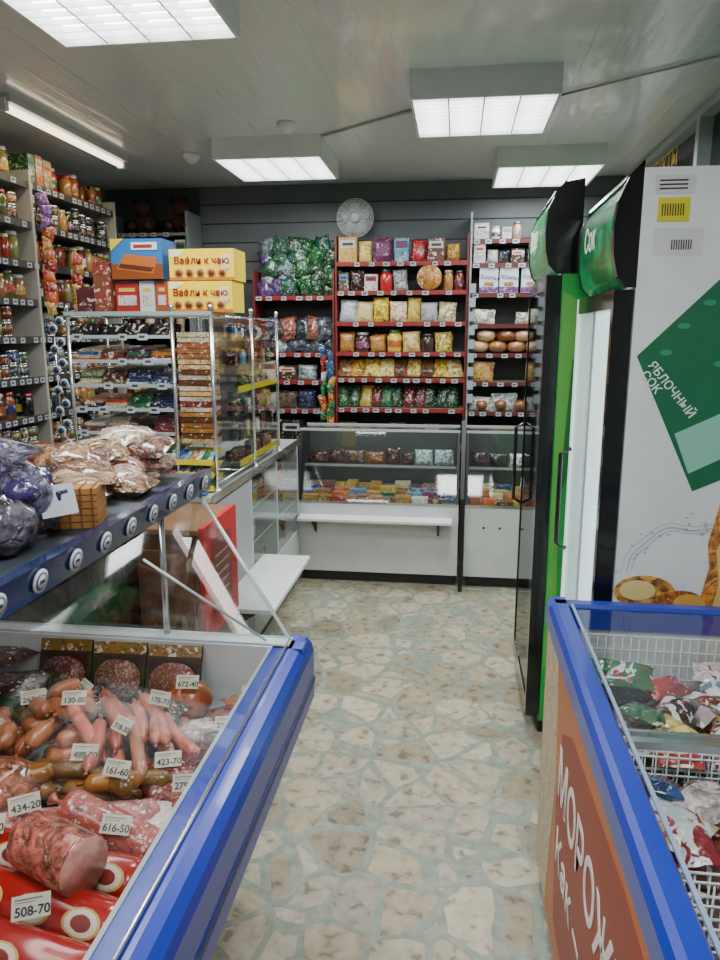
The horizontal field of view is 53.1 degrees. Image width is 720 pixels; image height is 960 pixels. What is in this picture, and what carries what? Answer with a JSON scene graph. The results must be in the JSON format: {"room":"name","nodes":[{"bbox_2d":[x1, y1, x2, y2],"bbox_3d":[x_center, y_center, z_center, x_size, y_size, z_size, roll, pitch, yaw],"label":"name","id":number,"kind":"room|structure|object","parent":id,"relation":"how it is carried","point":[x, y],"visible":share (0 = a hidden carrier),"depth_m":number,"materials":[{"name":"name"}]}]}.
{"room":"convenience store","nodes":[
{"label":"convenience store","id":0,"kind":"room"},
{"bbox_2d":[5,149,106,201],"bbox_3d":[-2.313,-0.184,2.358,0.100,2.620,6.650,2,12,7],"label":"wall","id":1,"kind":"structure","parent":0,"point":[80,182],"depth_m":4.91,"materials":[{"name":"paint"}]},
{"bbox_2d":[0,0,719,189],"bbox_3d":[-0.464,-1.468,1.848,3.830,0.100,6.650,2,12,7],"label":"ceiling","id":2,"kind":"structure","parent":0,"point":[321,66],"depth_m":2.96,"materials":[{"name":"white plastic"}]},
{"bbox_2d":[0,92,127,168],"bbox_3d":[-1.477,-1.753,3.676,0.080,0.070,1.170,2,12,7],"label":"strip light","id":3,"kind":"object","parent":2,"relation":"attached to","point":[10,103],"visible":1,"depth_m":3.52,"materials":[{"name":"paint"}]},
{"bbox_2d":[0,0,239,47],"bbox_3d":[-0.708,-1.394,2.009,0.590,0.110,0.590,2,12,7],"label":"ceiling light","id":4,"kind":"object","parent":2,"relation":"attached to","point":[70,23],"depth_m":2.18,"materials":[{"name":"white plastic"}]},
{"bbox_2d":[183,152,199,163],"bbox_3d":[-0.976,-1.864,4.178,0.100,0.052,0.100,2,12,7],"label":"smoke detector","id":5,"kind":"object","parent":2,"relation":"attached to","point":[190,157],"visible":1,"depth_m":4.15,"materials":[{"name":"paint"}]},
{"bbox_2d":[211,134,337,181],"bbox_3d":[-0.460,-1.814,4.077,0.590,0.110,0.580,2,12,7],"label":"ceiling light","id":6,"kind":"object","parent":2,"relation":"attached to","point":[295,156],"depth_m":3.84,"materials":[{"name":"white plastic"}]},
{"bbox_2d":[276,120,295,133],"bbox_3d":[-0.363,-1.738,3.555,0.100,0.052,0.100,2,12,7],"label":"smoke detector","id":7,"kind":"object","parent":2,"relation":"attached to","point":[285,126],"visible":1,"depth_m":3.52,"materials":[{"name":"paint"}]},
{"bbox_2d":[409,62,563,137],"bbox_3d":[0.527,-1.613,3.090,0.590,0.110,0.580,2,12,7],"label":"ceiling light","id":8,"kind":"object","parent":2,"relation":"attached to","point":[512,99],"depth_m":2.88,"materials":[{"name":"white plastic"}]},
{"bbox_2d":[321,55,719,137],"bbox_3d":[0.620,-1.679,3.178,1.817,0.014,1.009,2,12,7],"label":"duct","id":9,"kind":"object","parent":2,"relation":"attached to","point":[718,56],"depth_m":3.02,"materials":[{"name":"grey metal"}]},
{"bbox_2d":[492,143,607,187],"bbox_3d":[1.098,-1.853,4.267,0.590,0.110,0.590,2,12,7],"label":"ceiling light","id":10,"kind":"object","parent":2,"relation":"attached to","point":[530,165],"depth_m":4.01,"materials":[{"name":"white plastic"}]},
{"bbox_2d":[106,177,625,550],"bbox_3d":[-0.037,-0.783,5.301,3.630,2.620,0.100,2,12,7],"label":"wall","id":11,"kind":"structure","parent":0,"point":[161,207],"depth_m":5.23,"materials":[{"name":"paint"}]},
{"bbox_2d":[199,176,625,282],"bbox_3d":[0.304,-1.721,5.001,2.915,0.658,0.021,2,12,7],"label":"wall panel","id":12,"kind":"object","parent":11,"relation":"attached to","point":[236,217],"visible":0.45,"depth_m":4.99,"materials":[{"name":"paint"}]},
{"bbox_2d":[337,198,373,237],"bbox_3d":[-0.027,-1.784,4.940,0.254,0.267,0.157,2,12,7],"label":"wall fan","id":13,"kind":"object","parent":12,"relation":"attached to","point":[354,218],"visible":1,"depth_m":4.89,"materials":[{"name":"paint"}]},
{"bbox_2d":[211,551,552,959],"bbox_3d":[-0.464,1.198,2.390,3.830,0.100,6.650,2,12,7],"label":"floor","id":14,"kind":"structure","parent":0,"point":[400,823],"depth_m":2.54,"materials":[{"name":"tile"}]},
{"bbox_2d":[0,169,126,441],"bbox_3d":[-1.893,-0.403,3.734,0.350,2.500,2.320,2,12,7],"label":"shelving unit","id":15,"kind":"object","parent":14,"relation":"on","point":[27,315],"visible":0.35,"depth_m":3.85,"materials":[{"name":"paint"}]},
{"bbox_2d":[0,269,25,335],"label":"jar","id":16,"kind":"object","parent":15,"relation":"on","point":[11,285],"depth_m":3.60,"materials":[{"name":"multicoloured glass"}]},
{"bbox_2d":[0,350,29,379],"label":"jar","id":17,"kind":"object","parent":15,"relation":"on","point":[14,364],"depth_m":3.65,"materials":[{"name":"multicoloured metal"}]},
{"bbox_2d":[0,392,38,441],"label":"jar","id":18,"kind":"object","parent":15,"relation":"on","point":[12,406],"depth_m":3.76,"materials":[{"name":"multicoloured glass"}]},
{"bbox_2d":[34,190,57,316],"bbox_3d":[-1.645,-1.192,3.803,0.093,0.645,0.054,-4,12,-19],"label":"sachets","id":19,"kind":"object","parent":15,"relation":"hanging from","point":[48,233],"visible":0.98,"depth_m":3.80,"materials":[{"name":"paint"}]},
{"bbox_2d":[42,310,102,335],"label":"jar","id":20,"kind":"object","parent":15,"relation":"on","point":[75,323],"depth_m":4.13,"materials":[{"name":"glass"}]},
{"bbox_2d":[69,251,84,311],"bbox_3d":[-1.584,-1.098,4.054,0.084,0.369,0.053,-6,13,-26],"label":"sachets","id":21,"kind":"object","parent":15,"relation":"hanging from","point":[78,269],"visible":0.73,"depth_m":4.03,"materials":[{"name":"paint"}]},
{"bbox_2d":[45,347,118,441],"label":"jar","id":22,"kind":"object","parent":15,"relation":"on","point":[81,393],"depth_m":4.23,"materials":[{"name":"multicoloured glass"}]},
{"bbox_2d":[1,536,141,627],"bbox_3d":[-1.207,0.608,2.767,0.770,0.905,0.660,2,12,7],"label":"glass panel","id":23,"kind":"object","parent":14,"relation":"on","point":[106,592],"visible":0.02,"depth_m":2.41,"materials":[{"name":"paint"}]},
{"bbox_2d":[0,469,314,959],"bbox_3d":[-0.755,0.754,1.248,1.063,1.225,1.930,2,12,7],"label":"display case","id":24,"kind":"object","parent":14,"relation":"on","point":[177,903],"depth_m":1.38,"materials":[{"name":"paint"}]},
{"bbox_2d":[0,756,41,811],"bbox_3d":[-0.732,0.610,1.410,0.216,0.127,0.169,2,12,7],"label":"ham roast","id":25,"kind":"object","parent":24,"relation":"on","point":[16,779],"visible":0.55,"depth_m":1.39,"materials":[{"name":"food"}]},
{"bbox_2d":[0,646,51,744],"bbox_3d":[-0.941,0.553,1.700,0.431,0.126,0.633,2,12,7],"label":"meat","id":26,"kind":"object","parent":24,"relation":"on","point":[12,683],"visible":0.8,"depth_m":1.77,"materials":[{"name":"brown food"}]},
{"bbox_2d":[0,442,61,464],"bbox_3d":[-0.901,-0.040,1.922,0.324,0.087,0.266,0,12,1],"label":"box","id":27,"kind":"object","parent":24,"relation":"on","point":[31,459],"visible":0.02,"depth_m":2.01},
{"bbox_2d":[0,436,78,558],"bbox_3d":[-0.681,0.019,1.358,0.280,0.218,0.257,6,13,26],"label":"sweets","id":28,"kind":"object","parent":24,"relation":"on","point":[32,505],"visible":0.99,"depth_m":1.32,"materials":[{"name":"paint"}]},
{"bbox_2d":[0,916,90,959],"bbox_3d":[-0.503,0.700,1.054,0.379,0.085,0.085,4,12,17],"label":"sausage","id":29,"kind":"object","parent":24,"relation":"on","point":[18,940],"visible":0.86,"depth_m":1.03,"materials":[{"name":"paint"}]},
{"bbox_2d":[0,677,102,782],"bbox_3d":[-0.723,0.569,1.633,0.292,0.110,0.370,-1,12,-3],"label":"sausages","id":30,"kind":"object","parent":24,"relation":"on","point":[42,717],"visible":0.72,"depth_m":1.63,"materials":[{"name":"brown food"}]},
{"bbox_2d":[0,864,119,943],"bbox_3d":[-0.496,0.682,1.142,0.370,0.085,0.085,4,12,18],"label":"sausage","id":31,"kind":"object","parent":24,"relation":"on","point":[81,916],"visible":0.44,"depth_m":1.10,"materials":[{"name":"paint"}]},
{"bbox_2d":[6,810,107,898],"bbox_3d":[-0.508,0.602,1.178,0.177,0.096,0.095,7,13,30],"label":"sausage","id":32,"kind":"object","parent":31,"relation":"on","point":[60,854],"visible":1,"depth_m":1.14,"materials":[{"name":"pink food"}]},
{"bbox_2d":[38,638,94,689],"bbox_3d":[-0.779,0.499,1.894,0.140,0.147,0.088,1,12,5],"label":"pack","id":33,"kind":"object","parent":24,"relation":"on","point":[65,658],"visible":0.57,"depth_m":1.90,"materials":[{"name":"paint"}]},
{"bbox_2d":[0,827,142,896],"bbox_3d":[-0.498,0.666,1.237,0.378,0.078,0.078,3,12,16],"label":"sausage","id":34,"kind":"object","parent":24,"relation":"on","point":[120,867],"visible":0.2,"depth_m":1.19,"materials":[{"name":"paint"}]},
{"bbox_2d":[0,798,159,826],"bbox_3d":[-0.564,0.648,1.353,0.429,0.067,0.067,-2,12,-8],"label":"sausage","id":35,"kind":"object","parent":24,"relation":"on","point":[145,809],"visible":0.18,"depth_m":1.35,"materials":[{"name":"pink food"}]},
{"bbox_2d":[52,471,118,529],"bbox_3d":[-0.594,0.038,1.534,0.133,0.090,0.177,-2,12,-9],"label":"pack","id":36,"kind":"object","parent":24,"relation":"on","point":[89,487],"visible":0.69,"depth_m":1.46},
{"bbox_2d":[29,756,172,802],"bbox_3d":[-0.558,0.611,1.454,0.371,0.096,0.152,2,12,7],"label":"sausages","id":37,"kind":"object","parent":24,"relation":"on","point":[43,770],"visible":0.62,"depth_m":1.42,"materials":[{"name":"brown food"}]},
{"bbox_2d":[47,789,160,856],"bbox_3d":[-0.449,0.630,1.300,0.263,0.110,0.071,4,12,18],"label":"sausage","id":38,"kind":"object","parent":24,"relation":"on","point":[82,808],"visible":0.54,"depth_m":1.28,"materials":[{"name":"pink food"}]},
{"bbox_2d":[34,425,177,500],"bbox_3d":[-0.653,-0.039,1.818,0.309,0.155,0.523,2,12,7],"label":"pastry","id":39,"kind":"object","parent":24,"relation":"on","point":[135,452],"visible":0.79,"depth_m":1.81,"materials":[{"name":"brown food"}]},
{"bbox_2d":[91,641,147,703],"bbox_3d":[-0.630,0.503,1.874,0.140,0.147,0.088,1,12,5],"label":"pack","id":40,"kind":"object","parent":24,"relation":"on","point":[120,667],"visible":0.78,"depth_m":1.87,"materials":[{"name":"paint"}]},
{"bbox_2d":[0,675,245,921],"bbox_3d":[-0.576,0.560,1.455,0.578,0.103,0.795,2,12,7],"label":"price cards","id":41,"kind":"object","parent":24,"relation":"in","point":[29,906],"visible":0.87,"depth_m":1.40,"materials":[{"name":"paper"}]},
{"bbox_2d":[66,686,200,800],"bbox_3d":[-0.514,0.563,1.642,0.276,0.112,0.460,-6,13,-28],"label":"sausages","id":42,"kind":"object","parent":24,"relation":"in","point":[162,732],"visible":0.68,"depth_m":1.58,"materials":[{"name":"pink food"}]},
{"bbox_2d":[47,689,241,827],"bbox_3d":[-0.530,0.595,1.622,0.633,0.082,0.591,2,12,7],"label":"tray","id":43,"kind":"object","parent":24,"relation":"on","point":[200,730],"visible":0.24,"depth_m":1.61,"materials":[{"name":"white plastic"}]},
{"bbox_2d":[145,644,202,694],"bbox_3d":[-0.481,0.507,1.855,0.140,0.147,0.088,1,12,5],"label":"pack","id":44,"kind":"object","parent":24,"relation":"on","point":[165,662],"visible":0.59,"depth_m":1.86,"materials":[{"name":"paint"}]},
{"bbox_2d":[167,673,212,717],"bbox_3d":[-0.424,0.539,1.782,0.120,0.119,0.116,2,12,7],"label":"ham","id":45,"kind":"object","parent":24,"relation":"in","point":[200,699],"visible":0.45,"depth_m":1.74,"materials":[{"name":"orange food"}]},
{"bbox_2d":[116,211,205,437],"bbox_3d":[-1.455,-0.683,5.314,0.600,2.420,0.275,2,12,7],"label":"corner shelf","id":46,"kind":"object","parent":14,"relation":"on","point":[192,234],"visible":0.19,"depth_m":5.14,"materials":[{"name":"metal"}]},
{"bbox_2d":[124,344,142,347],"bbox_3d":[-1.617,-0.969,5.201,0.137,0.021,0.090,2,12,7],"label":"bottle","id":47,"kind":"object","parent":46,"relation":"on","point":[125,345],"depth_m":5.17,"materials":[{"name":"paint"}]},
{"bbox_2d":[127,363,142,364],"bbox_3d":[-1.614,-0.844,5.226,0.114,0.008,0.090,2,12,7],"label":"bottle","id":48,"kind":"object","parent":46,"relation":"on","point":[127,363],"depth_m":5.19,"materials":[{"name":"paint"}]},
{"bbox_2d":[127,387,147,392],"bbox_3d":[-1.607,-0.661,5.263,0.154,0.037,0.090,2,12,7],"label":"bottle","id":49,"kind":"object","parent":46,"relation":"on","point":[129,390],"depth_m":5.22,"materials":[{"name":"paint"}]},
{"bbox_2d":[122,319,184,331],"bbox_3d":[-1.459,-1.105,5.152,0.461,0.084,0.090,2,12,7],"label":"bottle","id":50,"kind":"object","parent":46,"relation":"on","point":[125,321],"depth_m":5.12,"materials":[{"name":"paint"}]},
{"bbox_2d":[172,240,185,248],"bbox_3d":[-1.243,-1.635,5.016,0.094,0.054,0.090,2,12,7],"label":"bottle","id":51,"kind":"object","parent":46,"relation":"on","point":[179,244],"depth_m":4.97,"materials":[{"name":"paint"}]},
{"bbox_2d":[136,503,236,632],"bbox_3d":[-0.659,0.588,2.829,0.260,0.920,0.408,2,12,7],"label":"cardboard box","id":52,"kind":"object","parent":14,"relation":"on","point":[181,526],"visible":0.16,"depth_m":2.60,"materials":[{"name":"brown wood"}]},
{"bbox_2d":[198,504,238,631],"bbox_3d":[-0.532,0.344,2.746,0.020,0.430,0.380,2,12,7],"label":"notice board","id":53,"kind":"object","parent":52,"relation":"attached to","point":[218,562],"visible":0.97,"depth_m":2.69,"materials":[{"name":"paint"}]},
{"bbox_2d":[188,438,309,634],"bbox_3d":[-0.716,0.362,3.865,0.930,0.950,1.660,2,12,7],"label":"display case","id":54,"kind":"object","parent":14,"relation":"on","point":[277,571],"depth_m":3.63,"materials":[{"name":"paint"}]},
{"bbox_2d":[63,304,281,491],"bbox_3d":[-0.838,-0.442,3.524,0.655,0.770,1.135,2,12,7],"label":"rack","id":55,"kind":"object","parent":54,"relation":"on","point":[170,314],"visible":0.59,"depth_m":3.02,"materials":[{"name":"silver metal"}]},
{"bbox_2d":[49,309,72,442],"bbox_3d":[-1.252,-0.337,3.045,0.081,0.754,0.013,1,12,3],"label":"sachets","id":56,"kind":"object","parent":55,"relation":"attached to","point":[59,321],"visible":0.73,"depth_m":3.02,"materials":[{"name":"paint"}]},
{"bbox_2d":[76,262,168,311],"bbox_3d":[-0.988,-0.815,3.065,0.405,0.204,0.180,2,12,7],"label":"boxes","id":57,"kind":"object","parent":55,"relation":"on","point":[108,294],"visible":0.8,"depth_m":3.00,"materials":[{"name":"cardboard"}]},
{"bbox_2d":[110,238,174,281],"bbox_3d":[-0.907,-0.921,3.020,0.220,0.160,0.145,2,12,7],"label":"box","id":58,"kind":"object","parent":57,"relation":"on","point":[137,259],"visible":0.99,"depth_m":2.95,"materials":[{"name":"cardboard"}]},
{"bbox_2d":[77,323,272,487],"bbox_3d":[-0.845,-0.410,3.497,0.606,0.693,1.066,2,12,7],"label":"packaged groceries","id":59,"kind":"object","parent":55,"relation":"in","point":[195,418],"visible":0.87,"depth_m":3.06,"materials":[{"name":"paint"}]},
{"bbox_2d":[252,457,286,564],"bbox_3d":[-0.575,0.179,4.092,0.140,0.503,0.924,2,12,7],"label":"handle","id":60,"kind":"object","parent":54,"relation":"on","point":[258,484],"visible":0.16,"depth_m":3.96,"materials":[{"name":"paint"}]},
{"bbox_2d":[297,423,460,584],"bbox_3d":[0.122,0.160,4.730,1.040,1.000,0.520,2,12,7],"label":"display case","id":61,"kind":"object","parent":14,"relation":"on","point":[343,540],"depth_m":4.69,"materials":[{"name":"paint"}]},
{"bbox_2d":[302,448,453,503],"bbox_3d":[0.126,-0.041,4.746,0.973,0.322,0.310,2,12,7],"label":"packages","id":62,"kind":"object","parent":61,"relation":"on","point":[401,491],"visible":1,"depth_m":4.76},
{"bbox_2d":[252,212,529,562],"bbox_3d":[0.485,-0.603,5.045,2.424,2.370,0.281,2,12,7],"label":"shelving unit","id":63,"kind":"object","parent":14,"relation":"on","point":[509,370],"visible":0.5,"depth_m":5.01,"materials":[{"name":"paint"}]},
{"bbox_2d":[318,344,335,426],"bbox_3d":[-0.231,-0.651,4.967,0.118,0.570,0.088,4,12,20],"label":"sachets","id":64,"kind":"object","parent":63,"relation":"hanging from","point":[327,366],"visible":0.97,"depth_m":4.95,"materials":[{"name":"paint"}]},
{"bbox_2d":[259,222,583,444],"bbox_3d":[0.480,-0.968,4.951,2.391,1.493,0.248,2,12,7],"label":"packaged groceries","id":65,"kind":"object","parent":63,"relation":"on","point":[305,333],"visible":0.77,"depth_m":4.91,"materials":[{"name":"paint"}]},
{"bbox_2d":[466,284,476,408],"bbox_3d":[0.741,-0.900,4.800,0.045,0.850,0.025,2,12,7],"label":"holder","id":66,"kind":"object","parent":63,"relation":"attached to","point":[472,287],"visible":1,"depth_m":4.79,"materials":[{"name":"white plastic"}]},
{"bbox_2d":[469,330,526,410],"bbox_3d":[1.114,-0.740,4.877,0.761,0.547,0.190,2,12,7],"label":"bread loaves","id":67,"kind":"object","parent":63,"relation":"on","point":[501,337],"visible":0.45,"depth_m":4.80,"materials":[{"name":"brown food"}]},
{"bbox_2d":[479,267,533,292],"bbox_3d":[0.989,-1.316,4.734,0.401,0.168,0.064,2,12,7],"label":"cereal box","id":68,"kind":"object","parent":63,"relation":"on","point":[508,277],"visible":0.77,"depth_m":4.71,"materials":[{"name":"cardboard"}]},
{"bbox_2d":[458,420,465,591],"bbox_3d":[0.660,0.141,4.675,0.024,1.060,0.480,2,12,7],"label":"post","id":69,"kind":"object","parent":14,"relation":"on","point":[463,421],"visible":1,"depth_m":4.49,"materials":[{"name":"metal"}]},
{"bbox_2d":[462,425,522,587],"bbox_3d":[1.156,0.175,4.659,0.950,1.000,0.394,2,12,7],"label":"display case","id":70,"kind":"object","parent":14,"relation":"on","point":[490,533],"depth_m":4.58,"materials":[{"name":"paint"}]},
{"bbox_2d":[469,452,521,505],"bbox_3d":[1.136,-0.016,4.615,0.853,0.326,0.310,2,12,7],"label":"packages","id":71,"kind":"object","parent":70,"relation":"on","point":[488,494],"visible":0.35,"depth_m":4.68},
{"bbox_2d":[511,178,585,731],"bbox_3d":[0.990,-0.065,3.002,0.648,2.131,0.642,2,12,7],"label":"refrigerator","id":72,"kind":"object","parent":14,"relation":"on","point":[555,293],"visible":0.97,"depth_m":2.76,"materials":[{"name":"paint"}]},
{"bbox_2d":[536,597,719,959],"bbox_3d":[0.806,0.910,1.353,0.756,0.876,1.496,2,12,7],"label":"chest freezer","id":73,"kind":"object","parent":14,"relation":"on","point":[613,887],"visible":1,"depth_m":1.43,"materials":[{"name":"paint"}]},
{"bbox_2d":[581,633,719,705],"label":"wire baskets","id":74,"kind":"object","parent":73,"relation":"in","point":[597,635],"depth_m":1.96,"materials":[{"name":"paint"}]},
{"bbox_2d":[591,658,719,946],"bbox_3d":[0.806,0.703,1.308,0.700,0.306,1.445,1,12,5],"label":"packs","id":75,"kind":"object","parent":73,"relation":"in","point":[667,703],"visible":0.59,"depth_m":1.65},
{"bbox_2d":[636,749,719,787],"label":"wire baskets","id":76,"kind":"object","parent":73,"relation":"in","point":[667,757],"depth_m":1.48,"materials":[{"name":"metal"}]},
{"bbox_2d":[688,871,719,959],"label":"wire baskets","id":77,"kind":"object","parent":73,"relation":"in","point":[713,897],"depth_m":1.10,"materials":[{"name":"metal"}]},
{"bbox_2d":[554,159,719,606],"bbox_3d":[1.018,0.120,2.315,0.688,2.041,0.604,2,12,7],"label":"refrigerator","id":78,"kind":"object","parent":14,"relation":"on","point":[642,511],"visible":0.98,"depth_m":1.99,"materials":[{"name":"paint"}]},
{"bbox_2d":[614,174,719,606],"bbox_3d":[1.021,-0.181,1.944,0.582,1.220,0.003,2,12,7],"label":"artwork","id":79,"kind":"object","parent":78,"relation":"attached to","point":[667,525],"depth_m":1.96,"materials":[{"name":"paint"}]},
{"bbox_2d":[626,89,719,176],"bbox_3d":[1.385,-0.087,1.881,0.100,2.620,6.650,2,12,7],"label":"wall","id":80,"kind":"structure","parent":0,"point":[719,89],"depth_m":3.66,"materials":[{"name":"paint"}]},
{"bbox_2d":[636,91,719,167],"bbox_3d":[1.569,-1.467,3.196,0.082,0.400,2.600,2,12,7],"label":"window","id":81,"kind":"structure","parent":80,"relation":"in","point":[697,139],"depth_m":3.30,"materials":[{"name":"glass"}]},
{"bbox_2d":[651,144,677,166],"bbox_3d":[1.628,-1.688,3.942,0.001,0.119,0.729,2,12,7],"label":"window lettering","id":82,"kind":"structure","parent":81,"relation":"attached to","point":[674,157],"depth_m":3.71,"materials":[{"name":"yellow"}]}
]}

